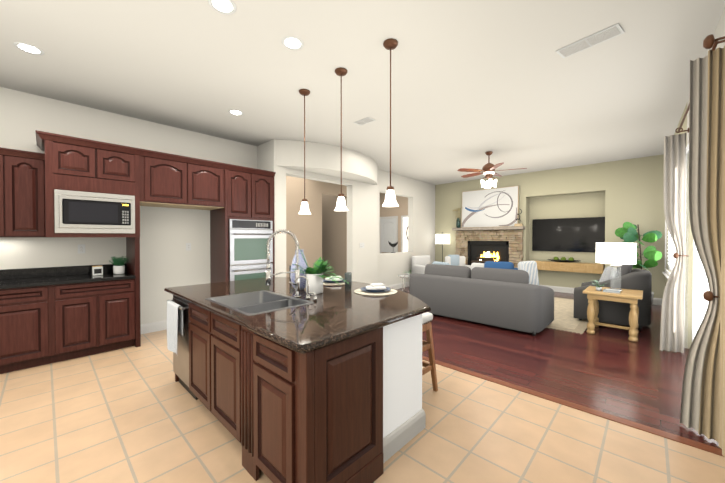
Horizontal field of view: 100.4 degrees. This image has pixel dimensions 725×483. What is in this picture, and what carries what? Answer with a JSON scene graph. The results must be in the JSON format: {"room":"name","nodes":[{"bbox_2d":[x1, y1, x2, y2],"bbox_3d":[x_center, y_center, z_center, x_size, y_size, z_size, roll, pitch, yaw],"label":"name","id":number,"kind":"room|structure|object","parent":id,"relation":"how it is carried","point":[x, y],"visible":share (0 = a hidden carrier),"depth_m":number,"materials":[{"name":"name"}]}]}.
{"room":"kitchen and living room","nodes":[
{"label":"kitchen and living room","id":0,"kind":"room"},
{"bbox_2d":[0,87,255,324],"bbox_3d":[-4.020,-0.191,3.608,0.150,3.100,6.280,1,1,43],"label":"wall","id":1,"kind":"structure","parent":0,"point":[167,259],"depth_m":4.37,"materials":[{"name":"white paint"}]},
{"bbox_2d":[78,244,84,253],"bbox_3d":[-3.632,0.106,3.905,0.008,0.116,0.072,1,1,43],"label":"outlet","id":2,"kind":"object","parent":1,"relation":"attached to","point":[81,248],"visible":1,"depth_m":3.90,"materials":[{"name":"white plastic"}]},
{"bbox_2d":[140,320,166,333],"bbox_3d":[-2.901,1.277,4.679,0.018,0.140,1.030,1,1,43],"label":"baseboard","id":3,"kind":"structure","parent":1,"relation":"attached to","point":[153,327],"depth_m":4.47,"materials":[{"name":"white"}]},
{"bbox_2d":[140,150,187,208],"bbox_3d":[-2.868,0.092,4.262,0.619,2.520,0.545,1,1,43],"label":"wall cabinet","id":4,"kind":"object","parent":1,"relation":"attached to","point":[163,177],"depth_m":4.04,"materials":[{"name":"brown wood"}]},
{"bbox_2d":[186,243,190,249],"bbox_3d":[-2.771,0.096,4.811,0.008,0.116,0.072,1,1,43],"label":"outlet","id":5,"kind":"object","parent":1,"relation":"attached to","point":[188,246],"visible":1,"depth_m":4.81,"materials":[{"name":"white plastic"}]},
{"bbox_2d":[256,142,267,170],"bbox_3d":[-1.738,-0.213,5.606,0.390,3.100,0.240,1,1,43],"label":"wall","id":6,"kind":"structure","parent":0,"point":[261,150],"depth_m":5.51,"materials":[{"name":"white paint"}]},
{"bbox_2d":[286,176,346,278],"bbox_3d":[-1.607,-0.236,7.604,0.150,3.100,5.000,1,1,43],"label":"wall","id":7,"kind":"structure","parent":0,"point":[320,230],"depth_m":7.94,"materials":[{"name":"beige paint"}]},
{"bbox_2d":[268,139,377,283],"bbox_3d":[-0.650,-0.221,6.310,0.180,3.100,2.760,1,1,43],"label":"wall","id":8,"kind":"structure","parent":0,"point":[362,198],"depth_m":6.70,"materials":[{"name":"white paint"}]},
{"bbox_2d":[385,281,408,288],"bbox_3d":[1.307,1.233,8.611,0.166,0.140,3.248,1,1,43],"label":"baseboard","id":9,"kind":"structure","parent":8,"relation":"attached to","point":[396,286],"depth_m":8.22,"materials":[{"name":"white paint"}]},
{"bbox_2d":[275,140,376,184],"bbox_3d":[-0.392,-1.543,6.058,0.520,0.449,2.710,1,1,43],"label":"soffit","id":10,"kind":"structure","parent":0,"point":[323,159],"depth_m":5.56,"materials":[{"name":"white paint"}]},
{"bbox_2d":[0,330,724,482],"bbox_3d":[-1.746,1.413,1.482,6.500,0.060,6.300,1,1,43],"label":"floor","id":11,"kind":"structure","parent":0,"point":[134,414],"depth_m":2.11,"materials":[{"name":"beige tile"}]},
{"bbox_2d":[0,130,51,373],"bbox_3d":[-3.774,0.103,3.307,0.619,2.520,0.486,1,1,43],"label":"tall cabinet","id":12,"kind":"object","parent":11,"relation":"on","point":[49,315],"depth_m":3.25,"materials":[{"name":"brown wood"}]},
{"bbox_2d":[52,134,140,362],"bbox_3d":[-3.331,0.097,3.774,0.619,2.520,0.801,1,1,43],"label":"tall cabinet","id":13,"kind":"object","parent":11,"relation":"on","point":[91,315],"depth_m":3.58,"materials":[{"name":"brown wood"}]},
{"bbox_2d":[54,189,134,233],"bbox_3d":[-3.284,-0.327,3.711,0.534,0.474,0.709,1,1,43],"label":"microwave","id":14,"kind":"object","parent":13,"relation":"in","point":[82,212],"visible":1,"depth_m":3.50,"materials":[{"name":"silver metal"}]},
{"bbox_2d":[92,265,102,275],"bbox_3d":[-3.364,0.376,3.833,0.102,0.119,0.100,1,1,43],"label":"sugar canister","id":15,"kind":"object","parent":13,"relation":"on","point":[97,270],"visible":1,"depth_m":3.80,"materials":[{"name":"white ceramic"}]},
{"bbox_2d":[110,256,128,273],"bbox_3d":[-3.179,0.315,3.950,0.229,0.239,0.215,1,1,43],"label":"potted plant","id":16,"kind":"object","parent":13,"relation":"on","point":[119,266],"visible":1,"depth_m":3.91,"materials":[{"name":"white ceramic"}]},
{"bbox_2d":[188,158,227,282],"bbox_3d":[-2.500,0.087,4.650,0.619,2.520,0.525,1,1,43],"label":"tall cabinet","id":17,"kind":"object","parent":11,"relation":"on","point":[207,181],"depth_m":4.58,"materials":[{"name":"brown wood"}]},
{"bbox_2d":[228,164,251,280],"bbox_3d":[-2.176,0.084,4.991,0.619,2.520,0.415,1,1,43],"label":"tall cabinet","id":18,"kind":"object","parent":11,"relation":"on","point":[239,177],"depth_m":4.78,"materials":[{"name":"brown wood"}]},
{"bbox_2d":[228,219,272,280],"bbox_3d":[-1.983,0.300,5.093,0.649,1.277,0.732,1,1,43],"label":"double oven","id":19,"kind":"object","parent":18,"relation":"in","point":[247,240],"visible":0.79,"depth_m":4.86,"materials":[{"name":"silver metal"}]},
{"bbox_2d":[252,168,275,276],"bbox_3d":[-1.890,0.080,5.293,0.619,2.520,0.417,1,1,43],"label":"tall cabinet","id":20,"kind":"object","parent":11,"relation":"on","point":[262,180],"depth_m":5.08,"materials":[{"name":"brown wood"}]},
{"bbox_2d":[175,305,425,482],"bbox_3d":[-0.686,0.934,2.539,2.215,0.876,1.117,1,1,43],"label":"kitchen island","id":21,"kind":"object","parent":11,"relation":"on","point":[285,386],"depth_m":1.68,"materials":[{"name":"brown wood"}]},
{"bbox_2d":[167,295,197,399],"bbox_3d":[-1.461,0.932,2.908,0.507,0.871,0.622,1,1,43],"label":"dishwasher","id":22,"kind":"object","parent":21,"relation":"in","point":[181,364],"visible":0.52,"depth_m":2.68,"materials":[{"name":"silver metal"}]},
{"bbox_2d":[167,300,182,353],"bbox_3d":[-1.680,0.771,2.693,0.338,0.436,0.049,1,1,43],"label":"dish towel","id":23,"kind":"object","parent":22,"relation":"hanging from","point":[174,319],"visible":0.96,"depth_m":2.68,"materials":[{"name":"fabric"}]},
{"bbox_2d":[164,277,430,356],"bbox_3d":[-0.547,0.474,2.695,2.275,0.040,1.595,1,1,43],"label":"island countertop","id":24,"kind":"structure","parent":21,"relation":"on","point":[338,315],"depth_m":1.95,"materials":[{"name":"brown stone"}]},
{"bbox_2d":[204,289,311,316],"bbox_3d":[-0.798,0.567,2.311,0.756,0.225,0.518,1,1,43],"label":"sink","id":25,"kind":"object","parent":24,"relation":"in","point":[260,300],"depth_m":2.45,"materials":[{"name":"silver metal"}]},
{"bbox_2d":[266,229,300,297],"bbox_3d":[-0.637,0.180,2.443,0.197,0.552,0.233,1,1,43],"label":"kitchen faucet","id":26,"kind":"object","parent":24,"relation":"on","point":[296,284],"visible":1,"depth_m":2.44,"materials":[{"name":"silver metal"}]},
{"bbox_2d":[290,249,306,289],"bbox_3d":[-0.586,0.267,2.809,0.170,0.370,0.170,1,1,43],"label":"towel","id":27,"kind":"object","parent":24,"relation":"on","point":[302,264],"visible":0.62,"depth_m":2.75,"materials":[{"name":"white fabric"}]},
{"bbox_2d":[294,276,313,299],"bbox_3d":[-0.451,0.364,2.338,0.120,0.187,0.109,1,1,43],"label":"filter faucet","id":28,"kind":"object","parent":24,"relation":"on","point":[307,296],"visible":1,"depth_m":2.35,"materials":[{"name":"silver metal"}]},
{"bbox_2d":[308,292,316,300],"bbox_3d":[-0.378,0.423,2.290,0.050,0.071,0.056,1,1,43],"label":"soap dispenser","id":29,"kind":"object","parent":24,"relation":"on","point":[314,297],"visible":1,"depth_m":2.29,"materials":[{"name":"silver metal"}]},
{"bbox_2d":[292,246,348,293],"bbox_3d":[-0.344,0.247,2.590,0.503,0.416,0.384,1,1,43],"label":"fern plant","id":30,"kind":"object","parent":24,"relation":"on","point":[314,276],"visible":0.96,"depth_m":2.58,"materials":[{"name":"green plant"}]},
{"bbox_2d":[323,276,344,284],"bbox_3d":[-0.307,0.414,3.235,0.348,0.068,0.348,1,1,43],"label":"place setting","id":31,"kind":"object","parent":24,"relation":"on","point":[327,281],"visible":0.81,"depth_m":3.17,"materials":[{"name":"blue"}]},
{"bbox_2d":[344,272,351,290],"bbox_3d":[-0.132,0.373,2.765,0.068,0.160,0.068,1,1,43],"label":"tumbler","id":32,"kind":"object","parent":24,"relation":"on","point":[348,277],"visible":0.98,"depth_m":2.74,"materials":[{"name":"clear glass"}]},
{"bbox_2d":[354,283,397,295],"bbox_3d":[0.118,0.420,2.695,0.388,0.068,0.388,1,1,43],"label":"place setting","id":33,"kind":"object","parent":24,"relation":"on","point":[377,289],"visible":1,"depth_m":2.64,"materials":[{"name":"blue"}]},
{"bbox_2d":[422,312,437,391],"bbox_3d":[0.371,1.012,2.751,0.452,0.714,0.452,1,1,43],"label":"bar stool","id":34,"kind":"object","parent":11,"relation":"on","point":[427,319],"visible":0.21,"depth_m":2.74,"materials":[{"name":"brown wood"}]},
{"bbox_2d":[0,0,724,184],"bbox_3d":[-0.956,-1.807,5.039,10.300,0.100,12.600,1,1,43],"label":"ceiling","id":35,"kind":"structure","parent":0,"point":[473,82],"depth_m":3.10,"materials":[{"name":"white paint"}]},
{"bbox_2d":[13,42,44,54],"bbox_3d":[-3.003,-1.729,2.722,0.189,0.003,0.189,0,1,-1],"label":"recessed light","id":36,"kind":"object","parent":35,"relation":"in","point":[25,47],"depth_m":2.72,"materials":[{"name":"white"}]},
{"bbox_2d":[208,0,236,14],"bbox_3d":[-1.023,-1.723,2.209,0.189,0.003,0.189,0,1,-1],"label":"recessed light","id":37,"kind":"object","parent":35,"relation":"in","point":[226,7],"depth_m":2.22,"materials":[{"name":"white"}]},
{"bbox_2d":[228,110,242,115],"bbox_3d":[-1.724,-1.744,4.114,0.189,0.003,0.189,0,1,-1],"label":"recessed light","id":38,"kind":"object","parent":35,"relation":"in","point":[234,112],"depth_m":4.11,"materials":[{"name":"white"}]},
{"bbox_2d":[282,36,303,49],"bbox_3d":[-0.610,-1.728,2.644,0.189,0.003,0.189,0,1,-1],"label":"recessed light","id":39,"kind":"object","parent":35,"relation":"in","point":[295,43],"depth_m":2.63,"materials":[{"name":"white"}]},
{"bbox_2d":[298,89,310,213],"bbox_3d":[-0.676,-1.027,3.527,0.148,1.424,0.148,1,1,43],"label":"pendant light","id":40,"kind":"object","parent":35,"relation":"hanging from","point":[304,209],"visible":0.98,"depth_m":3.51,"materials":[{"name":"white glass"}]},
{"bbox_2d":[334,67,347,210],"bbox_3d":[-0.219,-1.022,3.094,0.148,1.424,0.148,1,1,43],"label":"pendant light","id":41,"kind":"object","parent":35,"relation":"hanging from","point":[341,203],"visible":1,"depth_m":3.08,"materials":[{"name":"white glass"}]},
{"bbox_2d":[354,117,374,125],"bbox_3d":[0.029,-1.744,4.422,0.300,0.012,0.150,1,1,43],"label":"ceiling vent","id":42,"kind":"object","parent":35,"relation":"in","point":[364,121],"visible":1,"depth_m":4.40,"materials":[{"name":"white metal"}]},
{"bbox_2d":[382,38,398,206],"bbox_3d":[0.246,-1.017,2.654,0.148,1.424,0.148,1,1,43],"label":"pendant light","id":43,"kind":"object","parent":35,"relation":"hanging from","point":[390,45],"visible":1,"depth_m":2.63,"materials":[{"name":"white glass"}]},
{"bbox_2d":[457,151,526,188],"bbox_3d":[2.546,-1.416,6.056,1.295,0.703,1.249,1,1,43],"label":"ceiling fan","id":44,"kind":"object","parent":35,"relation":"hanging from","point":[488,169],"visible":1,"depth_m":5.96,"materials":[{"name":"brown wood"}]},
{"bbox_2d":[555,23,624,58],"bbox_3d":[1.965,-1.724,2.627,0.180,0.012,0.450,0,1,-37],"label":"ceiling vent","id":45,"kind":"object","parent":35,"relation":"in","point":[608,33],"visible":1,"depth_m":2.60,"materials":[{"name":"white metal"}]},
{"bbox_2d":[378,169,434,285],"bbox_3d":[1.267,-0.248,8.695,0.322,3.100,3.354,1,1,43],"label":"wall","id":46,"kind":"structure","parent":0,"point":[419,195],"depth_m":8.82,"materials":[{"name":"white paint"}]},
{"bbox_2d":[388,241,397,252],"bbox_3d":[0.838,0.165,8.216,0.128,0.322,0.300,1,1,43],"label":"sculpture","id":47,"kind":"object","parent":46,"relation":"in","point":[393,244],"visible":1,"depth_m":8.19,"materials":[{"name":"black"}]},
{"bbox_2d":[380,155,664,297],"bbox_3d":[3.464,-0.253,9.100,8.350,3.100,0.450,1,1,43],"label":"wall","id":48,"kind":"structure","parent":0,"point":[617,194],"depth_m":7.36,"materials":[{"name":"beige paint"}]},
{"bbox_2d":[380,215,407,252],"bbox_3d":[1.319,0.193,10.803,1.840,2.170,0.031,1,1,43],"label":"doors","id":49,"kind":"structure","parent":48,"relation":"in","point":[389,229],"depth_m":11.00,"materials":[{"name":"white"}]},
{"bbox_2d":[461,186,518,227],"bbox_3d":[3.572,-0.927,8.574,1.580,1.089,0.078,1,1,43],"label":"painting","id":50,"kind":"object","parent":48,"relation":"attached to","point":[495,207],"visible":0.98,"depth_m":8.51,"materials":[{"name":"white fabric"}]},
{"bbox_2d":[539,285,573,293],"bbox_3d":[5.122,1.243,7.660,1.640,0.140,0.018,1,1,43],"label":"baseboard","id":51,"kind":"structure","parent":48,"relation":"attached to","point":[556,288],"depth_m":7.70,"materials":[{"name":"white"}]},
{"bbox_2d":[531,260,604,273],"bbox_3d":[5.033,0.645,7.527,1.545,0.220,0.317,1,1,43],"label":"console shelf","id":52,"kind":"object","parent":48,"relation":"attached to","point":[594,268],"visible":0.81,"depth_m":7.31,"materials":[{"name":"brown wood"}]},
{"bbox_2d":[547,257,578,261],"bbox_3d":[5.019,0.467,7.543,0.720,0.133,0.252,1,1,43],"label":"moss bowl","id":53,"kind":"object","parent":52,"relation":"on","point":[563,259],"visible":1,"depth_m":7.49,"materials":[{"name":"black"}]},
{"bbox_2d":[532,217,604,251],"bbox_3d":[5.136,-0.146,7.599,1.542,0.840,0.057,1,1,43],"label":"tv","id":54,"kind":"object","parent":48,"relation":"attached to","point":[586,234],"visible":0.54,"depth_m":7.55,"materials":[{"name":"black"}]},
{"bbox_2d":[652,298,661,304],"bbox_3d":[5.832,1.256,6.545,0.960,0.140,0.018,1,1,43],"label":"baseboard","id":55,"kind":"structure","parent":48,"relation":"attached to","point":[656,301],"depth_m":6.26,"materials":[{"name":"white"}]},
{"bbox_2d":[397,287,720,448],"bbox_3d":[2.735,1.363,5.915,6.100,0.060,6.300,1,1,43],"label":"floor","id":56,"kind":"structure","parent":0,"point":[612,371],"depth_m":3.35,"materials":[{"name":"brown wood"}]},
{"bbox_2d":[398,274,409,293],"bbox_3d":[0.943,1.023,6.274,0.410,0.611,0.410,1,1,43],"label":"side table","id":57,"kind":"object","parent":56,"relation":"on","point":[404,277],"visible":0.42,"depth_m":6.24,"materials":[{"name":"clear glass"}]},
{"bbox_2d":[411,255,429,273],"bbox_3d":[1.790,0.865,8.393,0.650,0.879,0.670,0,1,-27],"label":"chair","id":58,"kind":"object","parent":56,"relation":"on","point":[419,264],"visible":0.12,"depth_m":8.47,"materials":[{"name":"fabric"}]},
{"bbox_2d":[435,232,449,261],"bbox_3d":[2.462,0.514,9.294,0.440,1.559,0.440,1,1,43],"label":"floor lamp","id":59,"kind":"object","parent":56,"relation":"on","point":[442,238],"visible":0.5,"depth_m":9.11,"materials":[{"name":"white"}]},
{"bbox_2d":[445,255,470,267],"bbox_3d":[2.645,0.847,8.140,0.650,0.919,0.685,0,1,-17],"label":"chair","id":60,"kind":"object","parent":56,"relation":"on","point":[456,260],"visible":0.25,"depth_m":8.30,"materials":[{"name":"fabric"}]},
{"bbox_2d":[409,261,553,335],"bbox_3d":[1.959,0.830,5.309,2.240,1.018,0.960,1,1,43],"label":"sofa","id":61,"kind":"object","parent":56,"relation":"on","point":[507,295],"visible":0.98,"depth_m":4.78,"materials":[{"name":"grey fabric"}]},
{"bbox_2d":[452,226,524,267],"bbox_3d":[3.512,0.460,8.591,1.970,1.685,0.227,1,1,43],"label":"fireplace","id":62,"kind":"object","parent":56,"relation":"on","point":[484,244],"visible":0.6,"depth_m":8.50,"materials":[{"name":"stone"}]},
{"bbox_2d":[452,208,461,227],"bbox_3d":[2.879,-0.700,9.149,0.331,0.618,0.210,1,1,43],"label":"vase","id":63,"kind":"object","parent":62,"relation":"on","point":[458,223],"visible":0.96,"depth_m":9.12,"materials":[{"name":"green glass"}]},
{"bbox_2d":[514,209,522,226],"bbox_3d":[4.103,-0.611,7.945,0.180,0.467,0.080,1,1,43],"label":"scroll","id":64,"kind":"object","parent":62,"relation":"on","point":[515,225],"visible":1,"depth_m":7.92,"materials":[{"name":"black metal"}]},
{"bbox_2d":[547,297,587,333],"bbox_3d":[3.290,1.323,6.216,2.390,0.012,2.880,1,1,43],"label":"rug","id":65,"kind":"object","parent":56,"relation":"on","point":[565,319],"visible":0.17,"depth_m":5.11,"materials":[{"name":"beige carpet"}]},
{"bbox_2d":[422,356,723,456],"bbox_3d":[0.571,1.361,3.633,6.100,0.016,0.090,1,1,43],"label":"threshold strip","id":66,"kind":"object","parent":56,"relation":"on","point":[687,441],"depth_m":2.40,"materials":[{"name":"brown wood"}]},
{"bbox_2d":[574,264,651,330],"bbox_3d":[4.190,0.834,5.060,0.940,1.016,0.930,1,1,43],"label":"armchair","id":67,"kind":"object","parent":56,"relation":"on","point":[613,312],"visible":0.54,"depth_m":4.68,"materials":[{"name":"grey fabric"}]},
{"bbox_2d":[583,286,642,341],"bbox_3d":[3.662,1.040,4.419,0.640,0.619,0.670,1,1,43],"label":"end table","id":68,"kind":"object","parent":56,"relation":"on","point":[630,296],"visible":1,"depth_m":4.29,"materials":[{"name":"brown wood"}]},
{"bbox_2d":[590,280,603,290],"bbox_3d":[3.454,0.653,4.410,0.226,0.153,0.288,1,1,43],"label":"potted plant","id":69,"kind":"object","parent":68,"relation":"on","point":[599,288],"visible":1,"depth_m":4.41,"materials":[{"name":"white ceramic"}]},
{"bbox_2d":[603,288,620,292],"bbox_3d":[3.547,0.711,4.297,0.185,0.039,0.120,1,1,43],"label":"books","id":70,"kind":"object","parent":68,"relation":"on","point":[612,290],"visible":0.98,"depth_m":4.27,"materials":[{"name":"white paper"}]},
{"bbox_2d":[596,242,636,290],"bbox_3d":[3.715,0.379,4.437,0.460,0.700,0.460,1,1,43],"label":"table lamp","id":71,"kind":"object","parent":68,"relation":"on","point":[616,253],"visible":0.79,"depth_m":4.27,"materials":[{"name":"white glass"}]},
{"bbox_2d":[615,222,661,306],"bbox_3d":[5.592,0.471,6.148,0.717,1.718,0.653,1,1,43],"label":"fiddle leaf fig","id":72,"kind":"object","parent":56,"relation":"on","point":[627,232],"visible":0.67,"depth_m":6.05,"materials":[{"name":"green plant"}]},
{"bbox_2d":[665,8,724,348],"bbox_3d":[2.224,-0.169,1.633,0.496,3.100,12.399,1,1,43],"label":"wall","id":73,"kind":"structure","parent":0,"point":[719,31],"depth_m":3.79,"materials":[{"name":"white paint"}]},
{"bbox_2d":[662,220,675,278],"bbox_3d":[5.325,-0.258,5.163,0.218,1.840,2.280,1,1,43],"label":"window shutters","id":74,"kind":"object","parent":73,"relation":"attached to","point":[671,259],"visible":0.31,"depth_m":5.67,"materials":[{"name":"white"}]},
{"bbox_2d":[684,144,708,348],"bbox_3d":[3.385,0.117,2.949,0.215,2.600,2.399,1,1,43],"label":"window","id":75,"kind":"structure","parent":73,"relation":"in","point":[700,288],"depth_m":3.64,"materials":[{"name":"white glass"}]},
{"bbox_2d":[677,40,724,132],"bbox_3d":[3.136,-1.322,2.826,0.162,0.060,2.329,1,1,43],"label":"curtain rod","id":76,"kind":"object","parent":73,"relation":"attached to","point":[716,43],"visible":0.46,"depth_m":3.05,"materials":[{"name":"brown metal"}]},
{"bbox_2d":[660,128,688,352],"bbox_3d":[3.786,-0.008,3.667,0.236,2.709,0.143,1,1,43],"label":"curtain","id":77,"kind":"object","parent":76,"relation":"hanging from","point":[672,307],"visible":1,"depth_m":3.69,"materials":[{"name":"grey fabric"}]},
{"bbox_2d":[680,34,724,456],"bbox_3d":[2.250,0.021,1.953,0.224,2.690,0.604,1,1,43],"label":"curtain","id":78,"kind":"object","parent":76,"relation":"hanging from","point":[703,402],"visible":1,"depth_m":2.07,"materials":[{"name":"brown fabric"}]}
]}

